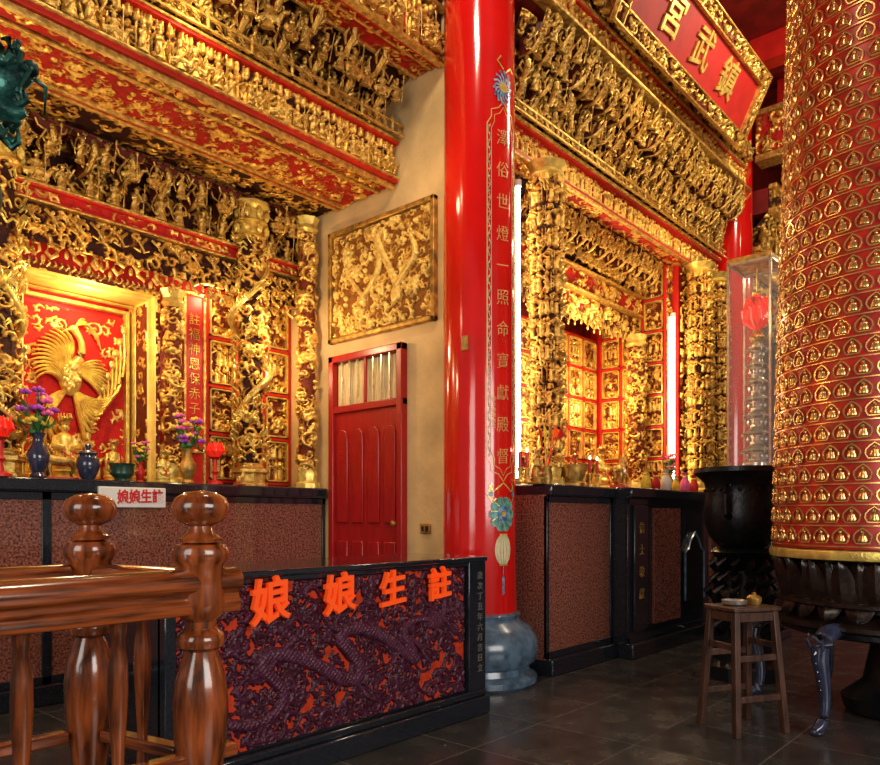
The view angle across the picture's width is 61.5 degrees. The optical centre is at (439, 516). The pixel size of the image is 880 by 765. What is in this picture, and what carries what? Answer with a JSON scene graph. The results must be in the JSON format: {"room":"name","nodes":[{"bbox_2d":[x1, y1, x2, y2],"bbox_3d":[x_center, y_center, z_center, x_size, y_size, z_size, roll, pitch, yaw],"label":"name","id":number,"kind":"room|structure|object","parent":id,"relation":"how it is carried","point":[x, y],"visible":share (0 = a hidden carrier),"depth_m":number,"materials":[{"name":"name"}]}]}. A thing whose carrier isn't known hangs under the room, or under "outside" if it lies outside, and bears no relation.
{"room":"house of worship","nodes":[
{"label":"house of worship","id":0,"kind":"room"},
{"bbox_2d":[24,287,128,318],"bbox_3d":[-2.958,-0.985,5.768,0.340,1.470,0.960,0,0,41],"label":"wall","id":1,"kind":"structure","parent":0,"point":[31,289],"depth_m":5.68,"materials":[{"name":"red paint"}]},
{"bbox_2d":[24,299,126,479],"bbox_3d":[-2.785,-0.925,5.586,0.151,1.310,0.825,0,0,41],"label":"panel","id":2,"kind":"object","parent":1,"relation":"attached to","point":[78,357],"visible":0.69,"depth_m":5.61,"materials":[{"name":"red paint"}]},
{"bbox_2d":[21,239,148,288],"bbox_3d":[-2.846,-3.560,5.669,0.640,3.680,0.960,0,0,41],"label":"wall","id":3,"kind":"structure","parent":0,"point":[60,259],"depth_m":5.44,"materials":[{"name":"gold paint"}]},
{"bbox_2d":[149,271,287,486],"bbox_3d":[-2.087,-2.100,6.533,0.640,6.600,1.340,0,0,41],"label":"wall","id":4,"kind":"structure","parent":0,"point":[151,273],"depth_m":5.90,"materials":[{"name":"red paint"}]},
{"bbox_2d":[180,289,205,483],"bbox_3d":[-2.025,-1.042,6.040,0.096,1.575,0.200,0,0,41],"label":"couplet board","id":5,"kind":"object","parent":4,"relation":"attached to","point":[193,367],"visible":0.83,"depth_m":6.03,"materials":[{"name":"red paint"}]},
{"bbox_2d":[288,0,443,556],"bbox_3d":[-0.805,-2.100,6.393,2.750,6.600,0.140,0,0,41],"label":"wall","id":6,"kind":"structure","parent":0,"point":[420,154],"depth_m":5.77,"materials":[{"name":"paint"}]},
{"bbox_2d":[203,287,290,485],"bbox_3d":[-1.668,-1.100,6.472,0.050,1.628,0.872,0,0,41],"label":"carved wall panel","id":7,"kind":"object","parent":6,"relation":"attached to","point":[219,374],"visible":0.54,"depth_m":6.34,"materials":[{"name":"red paint"}]},
{"bbox_2d":[328,342,406,556],"bbox_3d":[-0.616,-0.085,6.071,0.880,2.570,0.093,0,0,41],"label":"door","id":8,"kind":"structure","parent":6,"relation":"in","point":[367,398],"depth_m":6.07,"materials":[{"name":"red paint"}]},
{"bbox_2d":[338,353,395,405],"bbox_3d":[-0.595,-1.120,6.094,0.740,0.360,0.024,0,0,41],"label":"curtain","id":9,"kind":"object","parent":8,"relation":"hanging from","point":[374,379],"depth_m":6.08,"materials":[{"name":"beige fabric"}]},
{"bbox_2d":[328,194,437,344],"bbox_3d":[-0.495,-1.965,5.989,1.230,0.950,0.056,0,0,41],"label":"carved wall panel","id":10,"kind":"object","parent":6,"relation":"attached to","point":[383,276],"visible":1,"depth_m":5.94,"materials":[{"name":"gold metal"}]},
{"bbox_2d":[420,523,430,533],"bbox_3d":[-0.113,0.090,5.674,0.100,0.080,0.025,0,0,41],"label":"wall socket","id":11,"kind":"object","parent":6,"relation":"attached to","point":[424,528],"visible":1,"depth_m":5.66,"materials":[{"name":"gold metal"}]},
{"bbox_2d":[0,629,879,764],"bbox_3d":[2.880,1.250,4.792,14.000,0.100,21.000,0,0,41],"label":"floor","id":12,"kind":"structure","parent":0,"point":[643,710],"depth_m":4.25,"materials":[{"name":"tile"}]},
{"bbox_2d":[0,36,47,212],"bbox_3d":[-1.635,-0.325,2.496,0.489,3.050,0.468,0,0,41],"label":"sculpture","id":13,"kind":"object","parent":12,"relation":"on","point":[17,74],"visible":1,"depth_m":2.49,"materials":[{"name":"teal metal"}]},
{"bbox_2d":[62,493,116,764],"bbox_3d":[-0.923,0.569,1.949,0.132,1.263,0.132,0,0,41],"label":"newel post","id":14,"kind":"object","parent":12,"relation":"on","point":[85,684],"visible":0.69,"depth_m":1.90,"materials":[{"name":"brown wood"}]},
{"bbox_2d":[0,564,72,758],"bbox_3d":[-1.456,0.601,1.343,0.092,0.958,1.495,0,0,41],"label":"wooden railing","id":15,"kind":"object","parent":14,"relation":"attached to","point":[60,737],"visible":0.21,"depth_m":1.83,"materials":[{"name":"brown wood"}]},
{"bbox_2d":[0,476,326,713],"bbox_3d":[-2.663,0.475,4.863,0.480,1.450,4.590,0,0,41],"label":"altar table","id":16,"kind":"object","parent":12,"relation":"on","point":[262,523],"visible":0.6,"depth_m":5.16,"materials":[{"name":"red stone"}]},
{"bbox_2d":[0,415,15,475],"bbox_3d":[-2.710,-0.438,4.551,0.167,0.375,0.188,0,0,-26],"label":"lamp","id":17,"kind":"object","parent":16,"relation":"on","point":[6,427],"visible":0.99,"depth_m":4.54,"materials":[{"name":"red paint"}]},
{"bbox_2d":[0,121,30,476],"bbox_3d":[-2.831,-1.420,4.728,0.352,2.340,0.472,0,0,-11],"label":"pillar","id":18,"kind":"structure","parent":16,"relation":"on","point":[11,308],"depth_m":4.72,"materials":[{"name":"gold metal"}]},
{"bbox_2d":[9,173,299,319],"bbox_3d":[-2.521,-1.957,5.129,0.161,0.536,4.003,0,0,41],"label":"valance","id":19,"kind":"object","parent":18,"relation":"attached to","point":[58,217],"visible":0.81,"depth_m":5.43,"materials":[{"name":"gold metal"}]},
{"bbox_2d":[13,109,298,263],"bbox_3d":[-2.479,-2.428,5.087,0.360,0.424,4.011,0,0,41],"label":"carved frieze","id":20,"kind":"object","parent":19,"relation":"on","point":[82,166],"visible":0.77,"depth_m":5.40,"materials":[{"name":"gold metal"}]},
{"bbox_2d":[0,0,403,223],"bbox_3d":[-2.147,-2.868,4.827,1.502,0.515,4.018,0,0,41],"label":"beam","id":21,"kind":"structure","parent":20,"relation":"on","point":[135,74],"depth_m":4.87,"materials":[{"name":"red paint"}]},
{"bbox_2d":[146,0,408,127],"bbox_3d":[-1.684,-3.274,4.364,0.609,0.551,4.047,0,0,41],"label":"carved frieze","id":22,"kind":"object","parent":21,"relation":"on","point":[285,28],"visible":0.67,"depth_m":5.16,"materials":[{"name":"gold metal"}]},
{"bbox_2d":[291,0,443,79],"bbox_3d":[-1.487,-3.740,4.229,0.782,0.720,3.990,0,0,41],"label":"beam","id":23,"kind":"structure","parent":22,"relation":"on","point":[410,30],"depth_m":5.26,"materials":[{"name":"gold metal"}]},
{"bbox_2d":[14,386,59,477],"bbox_3d":[-2.565,-0.543,4.724,0.179,0.587,0.258,0,0,8],"label":"flower vase","id":24,"kind":"object","parent":16,"relation":"on","point":[37,455],"visible":1,"depth_m":4.70,"materials":[{"name":"ceramic"}]},
{"bbox_2d":[44,440,78,478],"bbox_3d":[-2.620,-0.386,5.083,0.310,0.272,0.112,0,0,-29],"label":"statue","id":25,"kind":"object","parent":16,"relation":"on","point":[55,460],"visible":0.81,"depth_m":5.06,"materials":[{"name":"gold metal"}]},
{"bbox_2d":[76,443,99,479],"bbox_3d":[-2.372,-0.375,4.981,0.150,0.250,0.150,0,0,41],"label":"lidded jar","id":26,"kind":"object","parent":16,"relation":"on","point":[87,462],"visible":0.95,"depth_m":4.93,"materials":[{"name":"ceramic"}]},
{"bbox_2d":[105,438,138,480],"bbox_3d":[-2.214,-0.400,5.146,0.180,0.300,0.180,0,0,-6],"label":"incense burner","id":27,"kind":"object","parent":16,"relation":"on","point":[120,471],"visible":0.98,"depth_m":5.09,"materials":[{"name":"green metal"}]},
{"bbox_2d":[97,486,165,507],"bbox_3d":[-2.122,-0.135,5.104,0.034,0.140,0.475,0,0,41],"label":"name plaque","id":28,"kind":"object","parent":16,"relation":"attached to","point":[124,497],"visible":0.99,"depth_m":5.11,"materials":[{"name":"white plastic"}]},
{"bbox_2d":[131,440,150,480],"bbox_3d":[-2.180,-0.406,5.383,0.104,0.312,0.133,0,0,9],"label":"flower vase","id":29,"kind":"object","parent":16,"relation":"on","point":[140,474],"visible":0.98,"depth_m":5.37,"materials":[{"name":"red ceramic"}]},
{"bbox_2d":[154,449,170,481],"bbox_3d":[-2.042,-0.374,5.448,0.119,0.248,0.122,0,0,41],"label":"statue","id":30,"kind":"object","parent":16,"relation":"on","point":[163,474],"visible":0.98,"depth_m":5.42,"materials":[{"name":"gold metal"}]},
{"bbox_2d":[159,287,185,482],"bbox_3d":[-2.095,-1.010,5.795,0.198,1.520,0.197,0,0,-26],"label":"carved pillar","id":31,"kind":"structure","parent":16,"relation":"on","point":[172,314],"depth_m":5.74,"materials":[{"name":"gold metal"}]},
{"bbox_2d":[172,412,205,482],"bbox_3d":[-1.887,-0.519,5.577,0.246,0.539,0.146,0,0,-45],"label":"flower vase","id":32,"kind":"object","parent":16,"relation":"on","point":[187,466],"visible":1,"depth_m":5.53,"materials":[{"name":"gold metal"}]},
{"bbox_2d":[205,442,225,483],"bbox_3d":[-1.727,-0.412,5.670,0.144,0.324,0.162,0,0,-26],"label":"lamp","id":33,"kind":"object","parent":16,"relation":"on","point":[214,450],"visible":0.99,"depth_m":5.64,"materials":[{"name":"red paint"}]},
{"bbox_2d":[235,470,245,484],"bbox_3d":[-1.568,-0.310,5.824,0.049,0.119,0.136,0,0,13],"label":"statue","id":34,"kind":"object","parent":16,"relation":"on","point":[240,478],"visible":0.99,"depth_m":5.82,"materials":[{"name":"gold metal"}]},
{"bbox_2d":[227,197,273,485],"bbox_3d":[-1.553,-1.420,6.051,0.375,2.340,0.452,0,0,-6],"label":"pillar","id":35,"kind":"structure","parent":16,"relation":"on","point":[251,281],"depth_m":6.01,"materials":[{"name":"gold metal"}]},
{"bbox_2d":[294,214,319,487],"bbox_3d":[-1.160,-1.420,6.435,0.209,2.340,0.211,0,0,-26],"label":"carved pillar","id":36,"kind":"structure","parent":16,"relation":"on","point":[306,297],"depth_m":6.37,"materials":[{"name":"gold metal"}]},
{"bbox_2d":[171,490,229,764],"bbox_3d":[-0.566,0.569,1.749,0.132,1.263,0.132,0,0,41],"label":"newel post","id":37,"kind":"object","parent":12,"relation":"on","point":[200,696],"visible":0.97,"depth_m":1.70,"materials":[{"name":"brown wood"}]},
{"bbox_2d":[0,567,243,764],"bbox_3d":[-1.078,0.601,1.167,0.092,0.958,1.730,0,0,41],"label":"wooden railing","id":38,"kind":"object","parent":37,"relation":"attached to","point":[28,606],"visible":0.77,"depth_m":1.54,"materials":[{"name":"brown wood"}]},
{"bbox_2d":[91,564,176,763],"bbox_3d":[-0.745,0.601,1.849,0.285,0.958,0.092,0,0,30],"label":"wooden railing","id":39,"kind":"object","parent":37,"relation":"attached to","point":[143,743],"visible":0.27,"depth_m":1.83,"materials":[{"name":"brown wood"}]},
{"bbox_2d":[105,553,489,764],"bbox_3d":[-0.650,0.720,3.940,0.662,0.960,2.160,0,0,41],"label":"table","id":40,"kind":"object","parent":12,"relation":"on","point":[325,660],"visible":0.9,"depth_m":3.67,"materials":[{"name":"black stone"}]},
{"bbox_2d":[443,0,537,693],"bbox_3d":[0.288,-2.100,5.418,0.860,6.600,0.860,0,0,41],"label":"column","id":41,"kind":"structure","parent":12,"relation":"on","point":[479,413],"depth_m":5.18,"materials":[{"name":"red paint"}]},
{"bbox_2d":[489,497,512,530],"bbox_3d":[0.439,-0.020,5.209,0.225,0.240,0.025,0,0,-36],"label":"flower","id":42,"kind":"object","parent":41,"relation":"on","point":[500,508],"depth_m":5.19,"materials":[{"name":"teal paint"}]},
{"bbox_2d":[497,55,512,92],"bbox_3d":[0.462,-3.114,5.216,0.160,0.259,0.014,0,0,-41],"label":"flower","id":43,"kind":"object","parent":41,"relation":"on","point":[504,63],"depth_m":5.21,"materials":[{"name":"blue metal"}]},
{"bbox_2d":[516,484,616,676],"bbox_3d":[0.999,0.475,6.052,0.470,1.450,1.010,0,0,41],"label":"altar table","id":44,"kind":"object","parent":12,"relation":"on","point":[564,532],"visible":0.91,"depth_m":5.75,"materials":[{"name":"red stone"}]},
{"bbox_2d":[515,179,521,484],"bbox_3d":[0.610,-1.470,5.894,0.085,2.420,0.060,0,0,41],"label":"tube","id":45,"kind":"object","parent":44,"relation":"on","point":[518,182],"visible":0.52,"depth_m":5.87,"materials":[{"name":"white glass"}]},
{"bbox_2d":[516,447,523,481],"bbox_3d":[0.574,-0.376,5.304,0.058,0.251,0.060,0,0,41],"label":"candle lamp","id":46,"kind":"object","parent":44,"relation":"on","point":[519,468],"visible":1,"depth_m":5.29,"materials":[{"name":"gold metal"}]},
{"bbox_2d":[516,467,523,481],"bbox_3d":[0.574,-0.305,5.304,0.058,0.110,0.060,0,0,41],"label":"candlestick","id":47,"kind":"object","parent":46,"relation":"on","point":[519,469],"depth_m":5.29,"materials":[{"name":"gold metal"}]},
{"bbox_2d":[518,451,521,466],"bbox_3d":[0.574,-0.410,5.304,0.027,0.120,0.028,0,0,41],"label":"candle","id":48,"kind":"object","parent":46,"relation":"on","point":[519,452],"depth_m":5.29,"materials":[{"name":"red wax"}]},
{"bbox_2d":[523,448,530,482],"bbox_3d":[0.632,-0.376,5.370,0.058,0.251,0.060,0,0,41],"label":"candle lamp","id":49,"kind":"object","parent":44,"relation":"on","point":[526,469],"visible":0.98,"depth_m":5.36,"materials":[{"name":"gold metal"}]},
{"bbox_2d":[523,467,530,482],"bbox_3d":[0.632,-0.305,5.370,0.058,0.110,0.060,0,0,41],"label":"candlestick","id":50,"kind":"object","parent":49,"relation":"on","point":[526,469],"depth_m":5.36,"materials":[{"name":"gold metal"}]},
{"bbox_2d":[525,452,528,466],"bbox_3d":[0.632,-0.410,5.370,0.027,0.120,0.028,0,0,41],"label":"candle","id":51,"kind":"object","parent":49,"relation":"on","point":[526,453],"depth_m":5.36,"materials":[{"name":"red wax"}]},
{"bbox_2d":[528,447,545,483],"bbox_3d":[0.734,-0.388,5.592,0.133,0.276,0.136,0,0,41],"label":"statue","id":52,"kind":"object","parent":44,"relation":"on","point":[537,474],"visible":1,"depth_m":5.55,"materials":[{"name":"gold metal"}]},
{"bbox_2d":[525,156,567,484],"bbox_3d":[0.861,-1.545,5.979,0.346,2.590,0.345,0,0,41],"label":"carved pillar","id":53,"kind":"structure","parent":44,"relation":"on","point":[546,391],"depth_m":5.88,"materials":[{"name":"gold metal"}]},
{"bbox_2d":[538,424,564,483],"bbox_3d":[0.847,-0.480,5.667,0.290,0.460,0.098,0,0,-25],"label":"bundle","id":54,"kind":"object","parent":44,"relation":"on","point":[547,469],"visible":0.77,"depth_m":5.63,"materials":[{"name":"gold metal"}]},
{"bbox_2d":[542,466,552,483],"bbox_3d":[0.813,-0.320,5.651,0.098,0.140,0.100,0,0,41],"label":"pot","id":55,"kind":"object","parent":54,"relation":"on","point":[548,477],"depth_m":5.61,"materials":[{"name":"gold metal"}]},
{"bbox_2d":[562,448,585,485],"bbox_3d":[1.079,-0.400,5.955,0.198,0.300,0.198,0,0,-11],"label":"incense burner","id":56,"kind":"object","parent":44,"relation":"on","point":[573,474],"visible":0.91,"depth_m":5.88,"materials":[{"name":"gold metal"}]},
{"bbox_2d":[586,456,593,485],"bbox_3d":[1.227,-0.376,6.047,0.058,0.251,0.060,0,0,41],"label":"candle lamp","id":57,"kind":"object","parent":44,"relation":"on","point":[589,474],"visible":0.96,"depth_m":6.04,"materials":[{"name":"gold metal"}]},
{"bbox_2d":[586,473,593,485],"bbox_3d":[1.227,-0.305,6.047,0.058,0.110,0.060,0,0,41],"label":"candlestick","id":58,"kind":"object","parent":57,"relation":"on","point":[589,474],"depth_m":6.03,"materials":[{"name":"gold metal"}]},
{"bbox_2d":[594,457,600,486],"bbox_3d":[1.303,-0.376,6.133,0.058,0.251,0.060,0,0,41],"label":"candle lamp","id":59,"kind":"object","parent":44,"relation":"on","point":[596,474],"visible":0.95,"depth_m":6.12,"materials":[{"name":"gold metal"}]},
{"bbox_2d":[594,474,600,486],"bbox_3d":[1.303,-0.305,6.133,0.058,0.110,0.060,0,0,41],"label":"candlestick","id":60,"kind":"object","parent":59,"relation":"on","point":[597,484],"depth_m":6.12,"materials":[{"name":"gold metal"}]},
{"bbox_2d":[591,445,611,486],"bbox_3d":[1.784,-0.526,8.241,0.265,0.552,0.272,0,0,41],"label":"statue","id":61,"kind":"object","parent":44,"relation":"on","point":[604,480],"visible":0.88,"depth_m":8.18,"materials":[{"name":"gold metal"}]},
{"bbox_2d":[612,487,718,659],"bbox_3d":[2.408,0.475,7.549,0.610,1.450,3.080,0,0,41],"label":"altar table","id":62,"kind":"object","parent":12,"relation":"on","point":[662,545],"visible":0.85,"depth_m":6.61,"materials":[{"name":"black wood"}]},
{"bbox_2d":[610,455,629,487],"bbox_3d":[1.587,-0.403,6.507,0.126,0.306,0.349,0,0,24],"label":"statue","id":63,"kind":"object","parent":62,"relation":"on","point":[619,474],"visible":0.96,"depth_m":6.43,"materials":[{"name":"gold paint"}]},
{"bbox_2d":[641,469,650,488],"bbox_3d":[1.855,-0.340,6.655,0.089,0.180,0.112,0,0,41],"label":"packet","id":64,"kind":"object","parent":62,"relation":"on","point":[645,481],"visible":0.96,"depth_m":6.62,"materials":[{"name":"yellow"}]},
{"bbox_2d":[651,472,660,488],"bbox_3d":[1.990,-0.330,6.809,0.079,0.160,0.099,0,0,41],"label":"packet","id":65,"kind":"object","parent":62,"relation":"on","point":[655,484],"visible":0.93,"depth_m":6.78,"materials":[{"name":"red paint"}]},
{"bbox_2d":[660,469,671,489],"bbox_3d":[2.131,-0.350,6.969,0.099,0.200,0.124,0,0,41],"label":"packet","id":66,"kind":"object","parent":62,"relation":"on","point":[665,482],"visible":0.92,"depth_m":6.93,"materials":[{"name":"white ceramic"}]},
{"bbox_2d":[663,453,676,489],"bbox_3d":[2.365,-0.454,7.563,0.168,0.408,0.139,0,0,-41],"label":"flower vase","id":67,"kind":"object","parent":62,"relation":"on","point":[671,465],"visible":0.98,"depth_m":7.53,"materials":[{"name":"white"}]},
{"bbox_2d":[672,475,679,489],"bbox_3d":[2.279,-0.325,7.138,0.074,0.150,0.093,0,0,41],"label":"packet","id":68,"kind":"object","parent":62,"relation":"on","point":[675,485],"visible":0.96,"depth_m":7.11,"materials":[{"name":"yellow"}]},
{"bbox_2d":[680,472,689,490],"bbox_3d":[2.418,-0.345,7.296,0.094,0.190,0.118,0,0,41],"label":"packet","id":69,"kind":"object","parent":62,"relation":"on","point":[684,484],"visible":0.91,"depth_m":7.26,"materials":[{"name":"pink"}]},
{"bbox_2d":[690,475,697,491],"bbox_3d":[2.564,-0.335,7.463,0.084,0.170,0.105,0,0,41],"label":"packet","id":70,"kind":"object","parent":62,"relation":"on","point":[693,485],"visible":0.9,"depth_m":7.43,"materials":[{"name":"red paint"}]},
{"bbox_2d":[684,260,715,491],"bbox_3d":[2.934,-1.545,8.338,0.346,2.590,0.346,0,0,41],"label":"carved pillar","id":71,"kind":"structure","parent":62,"relation":"on","point":[700,380],"depth_m":8.23,"materials":[{"name":"gold metal"}]},
{"bbox_2d":[710,271,731,466],"bbox_3d":[3.251,-1.545,8.698,0.346,2.590,0.346,0,0,-26],"label":"carved pillar","id":72,"kind":"structure","parent":62,"relation":"on","point":[719,278],"depth_m":8.58,"materials":[{"name":"gold metal"}]},
{"bbox_2d":[515,96,725,271],"bbox_3d":[1.881,-3.053,7.353,0.318,0.405,4.430,0,0,41],"label":"lintel","id":73,"kind":"object","parent":72,"relation":"on","point":[589,191],"visible":0.79,"depth_m":6.98,"materials":[{"name":"red paint"}]},
{"bbox_2d":[515,175,663,295],"bbox_3d":[1.509,-2.704,7.331,0.389,0.363,2.894,0,0,41],"label":"carved frieze","id":74,"kind":"object","parent":73,"relation":"hanging from","point":[590,245],"visible":0.68,"depth_m":7.44,"materials":[{"name":"gold metal"}]},
{"bbox_2d":[515,7,750,250],"bbox_3d":[2.033,-3.495,7.244,0.611,0.700,4.410,0,0,41],"label":"carved frieze","id":75,"kind":"object","parent":73,"relation":"on","point":[555,74],"visible":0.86,"depth_m":6.58,"materials":[{"name":"gold metal"}]},
{"bbox_2d":[515,0,753,192],"bbox_3d":[2.049,-4.475,7.226,0.638,1.250,4.440,0,0,41],"label":"beam","id":76,"kind":"structure","parent":75,"relation":"on","point":[592,17],"depth_m":6.69,"materials":[{"name":"gold paint"}]},
{"bbox_2d":[610,0,772,150],"bbox_3d":[2.432,-4.326,6.876,0.398,0.699,2.852,0,0,41],"label":"board","id":77,"kind":"object","parent":76,"relation":"attached to","point":[696,45],"visible":1,"depth_m":6.91,"materials":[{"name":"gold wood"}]},
{"bbox_2d":[712,128,752,465],"bbox_3d":[3.615,-2.100,9.204,0.860,6.600,0.860,0,0,41],"label":"column","id":78,"kind":"structure","parent":12,"relation":"on","point":[738,236],"depth_m":8.95,"materials":[{"name":"red paint"}]},
{"bbox_2d":[753,182,781,345],"bbox_3d":[5.353,-3.270,10.938,0.600,1.740,4.300,0,0,41],"label":"beam","id":79,"kind":"structure","parent":78,"relation":"attached to","point":[766,201],"depth_m":9.41,"materials":[{"name":"gold metal"}]},
{"bbox_2d":[755,101,783,168],"bbox_3d":[5.774,-4.625,7.366,5.050,0.650,0.310,0,0,41],"label":"beam","id":80,"kind":"structure","parent":78,"relation":"attached to","point":[769,125],"depth_m":8.86,"materials":[{"name":"gold metal"}]},
{"bbox_2d":[694,465,783,684],"bbox_3d":[2.268,0.416,5.549,0.690,1.568,0.728,0,0,41],"label":"incense burner","id":81,"kind":"object","parent":12,"relation":"on","point":[738,506],"visible":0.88,"depth_m":5.36,"materials":[{"name":"black metal"}]},
{"bbox_2d":[694,465,774,547],"bbox_3d":[2.268,-0.059,5.549,0.690,0.618,0.690,0,0,41],"label":"bowl","id":82,"kind":"object","parent":81,"relation":"on","point":[738,506],"depth_m":5.32,"materials":[{"name":"black metal"}]},
{"bbox_2d":[696,602,789,739],"bbox_3d":[1.716,0.850,4.199,0.366,0.700,0.336,0,0,-19],"label":"wooden stool","id":83,"kind":"object","parent":12,"relation":"on","point":[747,614],"visible":0.98,"depth_m":4.12,"materials":[{"name":"brown wood"}]},
{"bbox_2d":[721,599,746,605],"bbox_3d":[1.667,0.485,4.189,0.140,0.030,0.140,0,0,41],"label":"dish","id":84,"kind":"object","parent":83,"relation":"on","point":[729,602],"visible":1,"depth_m":4.14,"materials":[{"name":"silver metal"}]},
{"bbox_2d":[747,592,761,604],"bbox_3d":[1.799,0.465,4.233,0.080,0.070,0.080,0,0,41],"label":"pot","id":85,"kind":"object","parent":83,"relation":"on","point":[753,599],"visible":0.98,"depth_m":4.20,"materials":[{"name":"gold metal"}]},
{"bbox_2d":[727,250,791,640],"bbox_3d":[3.174,-0.680,7.399,0.540,3.760,0.600,0,0,41],"label":"display case","id":86,"kind":"object","parent":12,"relation":"on","point":[767,262],"visible":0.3,"depth_m":7.35,"materials":[{"name":"clear glass"}]},
{"bbox_2d":[740,268,773,464],"bbox_3d":[3.173,-1.490,7.399,0.308,2.000,0.308,0,0,-27],"label":"lamp","id":87,"kind":"object","parent":86,"relation":"on","point":[755,311],"visible":0.96,"depth_m":7.34,"materials":[{"name":"silver metal"}]},
{"bbox_2d":[741,0,879,735],"bbox_3d":[2.799,-2.000,4.499,1.588,6.400,1.798,0,0,-1],"label":"tower","id":88,"kind":"object","parent":12,"relation":"on","point":[825,514],"visible":1,"depth_m":4.20,"materials":[{"name":"paint"}]},
{"bbox_2d":[515,172,589,462],"bbox_3d":[2.542,-2.100,9.974,0.150,6.600,9.660,0,0,41],"label":"wall","id":89,"kind":"structure","parent":0,"point":[579,329],"depth_m":8.76,"materials":[{"name":"red paint"}]},
{"bbox_2d":[519,315,596,485],"bbox_3d":[1.009,-1.200,7.927,0.050,1.828,2.672,0,0,41],"label":"carved wall panel","id":90,"kind":"object","parent":89,"relation":"attached to","point":[580,401],"visible":0.34,"depth_m":8.59,"materials":[{"name":"red paint"}]},
{"bbox_2d":[590,218,669,462],"bbox_3d":[2.243,-2.020,8.779,0.980,3.560,0.090,0,0,41],"label":"wall","id":91,"kind":"structure","parent":0,"point":[595,336],"depth_m":9.00,"materials":[{"name":"red paint"}]},
{"bbox_2d":[600,264,666,488],"bbox_3d":[2.249,-1.575,8.641,0.842,2.578,0.050,0,0,41],"label":"carved wall panel","id":92,"kind":"object","parent":91,"relation":"attached to","point":[613,406],"visible":0.47,"depth_m":8.51,"materials":[{"name":"red paint"}]},
{"bbox_2d":[670,265,679,482],"bbox_3d":[2.601,-1.300,9.110,1.080,5.000,0.880,0,0,41],"label":"wall pier","id":93,"kind":"object","parent":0,"point":[676,269],"depth_m":8.44,"materials":[{"name":"red paint"}]},
{"bbox_2d":[667,265,672,315],"bbox_3d":[2.626,-1.560,8.416,0.034,2.600,0.170,0,0,41],"label":"panel band","id":94,"kind":"object","parent":93,"relation":"attached to","point":[669,269],"visible":0.27,"depth_m":8.40,"materials":[{"name":"gold metal"}]},
{"bbox_2d":[680,267,689,481],"bbox_3d":[3.022,-1.560,8.726,0.040,2.600,0.800,0,0,41],"label":"panel band","id":95,"kind":"object","parent":93,"relation":"attached to","point":[683,279],"visible":0.16,"depth_m":8.46,"materials":[{"name":"gold metal"}]},
{"bbox_2d":[718,0,786,183],"bbox_3d":[2.880,-5.450,4.792,14.000,0.100,21.000,0,0,41],"label":"ceiling","id":96,"kind":"structure","parent":0,"point":[754,19],"depth_m":8.05,"materials":[{"name":"red paint"}]},
{"bbox_2d":[749,26,785,69],"bbox_3d":[6.538,-5.250,5.849,7.900,0.300,0.220,0,0,41],"label":"trim","id":97,"kind":"structure","parent":96,"relation":"attached to","point":[769,47],"depth_m":8.23,"materials":[{"name":"red paint"}]},
{"bbox_2d":[777,77,784,102],"bbox_3d":[7.199,-5.250,6.601,7.900,0.300,0.220,0,0,41],"label":"trim","id":98,"kind":"structure","parent":96,"relation":"attached to","point":[780,82],"depth_m":9.10,"materials":[{"name":"red paint"}]},
{"bbox_2d":[753,154,781,463],"bbox_3d":[4.455,-2.100,11.394,0.850,6.600,5.000,0,0,41],"label":"wall","id":99,"kind":"structure","parent":0,"point":[762,178],"depth_m":11.46,"materials":[{"name":"red paint"}]},
{"bbox_3d":[1.282,0.480,7.594,1.100,1.440,2.900,0,0,41],"label":"wall","id":100,"kind":"structure","parent":0,"visible":0},
{"bbox_2d":[624,333,647,487],"bbox_3d":[2.246,-1.160,8.465,0.269,1.820,0.265,0,0,-24],"label":"carved pillar","id":101,"kind":"structure","parent":100,"relation":"on","point":[636,378],"depth_m":8.38,"materials":[{"name":"gold metal"}]},
{"bbox_2d":[520,236,644,342],"bbox_3d":[1.206,-2.237,7.614,0.560,0.585,2.871,0,0,41],"label":"valance","id":102,"kind":"object","parent":101,"relation":"on","point":[591,297],"visible":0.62,"depth_m":7.80,"materials":[{"name":"gold metal"}]},
{"bbox_2d":[667,312,675,477],"bbox_3d":[2.596,-1.270,8.275,0.085,2.020,0.060,0,0,41],"label":"tube","id":103,"kind":"object","parent":100,"relation":"on","point":[670,319],"visible":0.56,"depth_m":8.26,"materials":[{"name":"white glass"}]},
{"bbox_3d":[-2.846,0.475,5.669,0.640,1.450,0.960,0,0,41],"label":"sill","id":104,"kind":"structure","parent":0,"visible":0},
{"bbox_2d":[24,437,32,476],"bbox_3d":[-2.913,-0.415,5.289,0.149,0.311,0.153,0,0,41],"label":"statue","id":105,"kind":"object","parent":104,"relation":"on","point":[27,471],"visible":0.18,"depth_m":5.24,"materials":[{"name":"gold metal"}]},
{"bbox_2d":[48,413,81,478],"bbox_3d":[-2.743,-0.508,5.393,0.239,0.497,0.245,0,0,41],"label":"statue","id":106,"kind":"object","parent":104,"relation":"on","point":[63,443],"visible":0.74,"depth_m":5.35,"materials":[{"name":"gold metal"}]},
{"bbox_2d":[15,255,160,481],"bbox_3d":[-2.665,-1.026,5.510,0.402,1.532,1.040,0,0,41],"label":"frame","id":107,"kind":"object","parent":104,"relation":"on","point":[142,321],"visible":0.73,"depth_m":5.77,"materials":[{"name":"gold metal"}]},
{"bbox_2d":[103,438,123,479],"bbox_3d":[-2.522,-0.433,5.704,0.166,0.345,0.170,0,0,41],"label":"statue","id":108,"kind":"object","parent":104,"relation":"on","point":[114,457],"visible":0.62,"depth_m":5.67,"materials":[{"name":"gold metal"}]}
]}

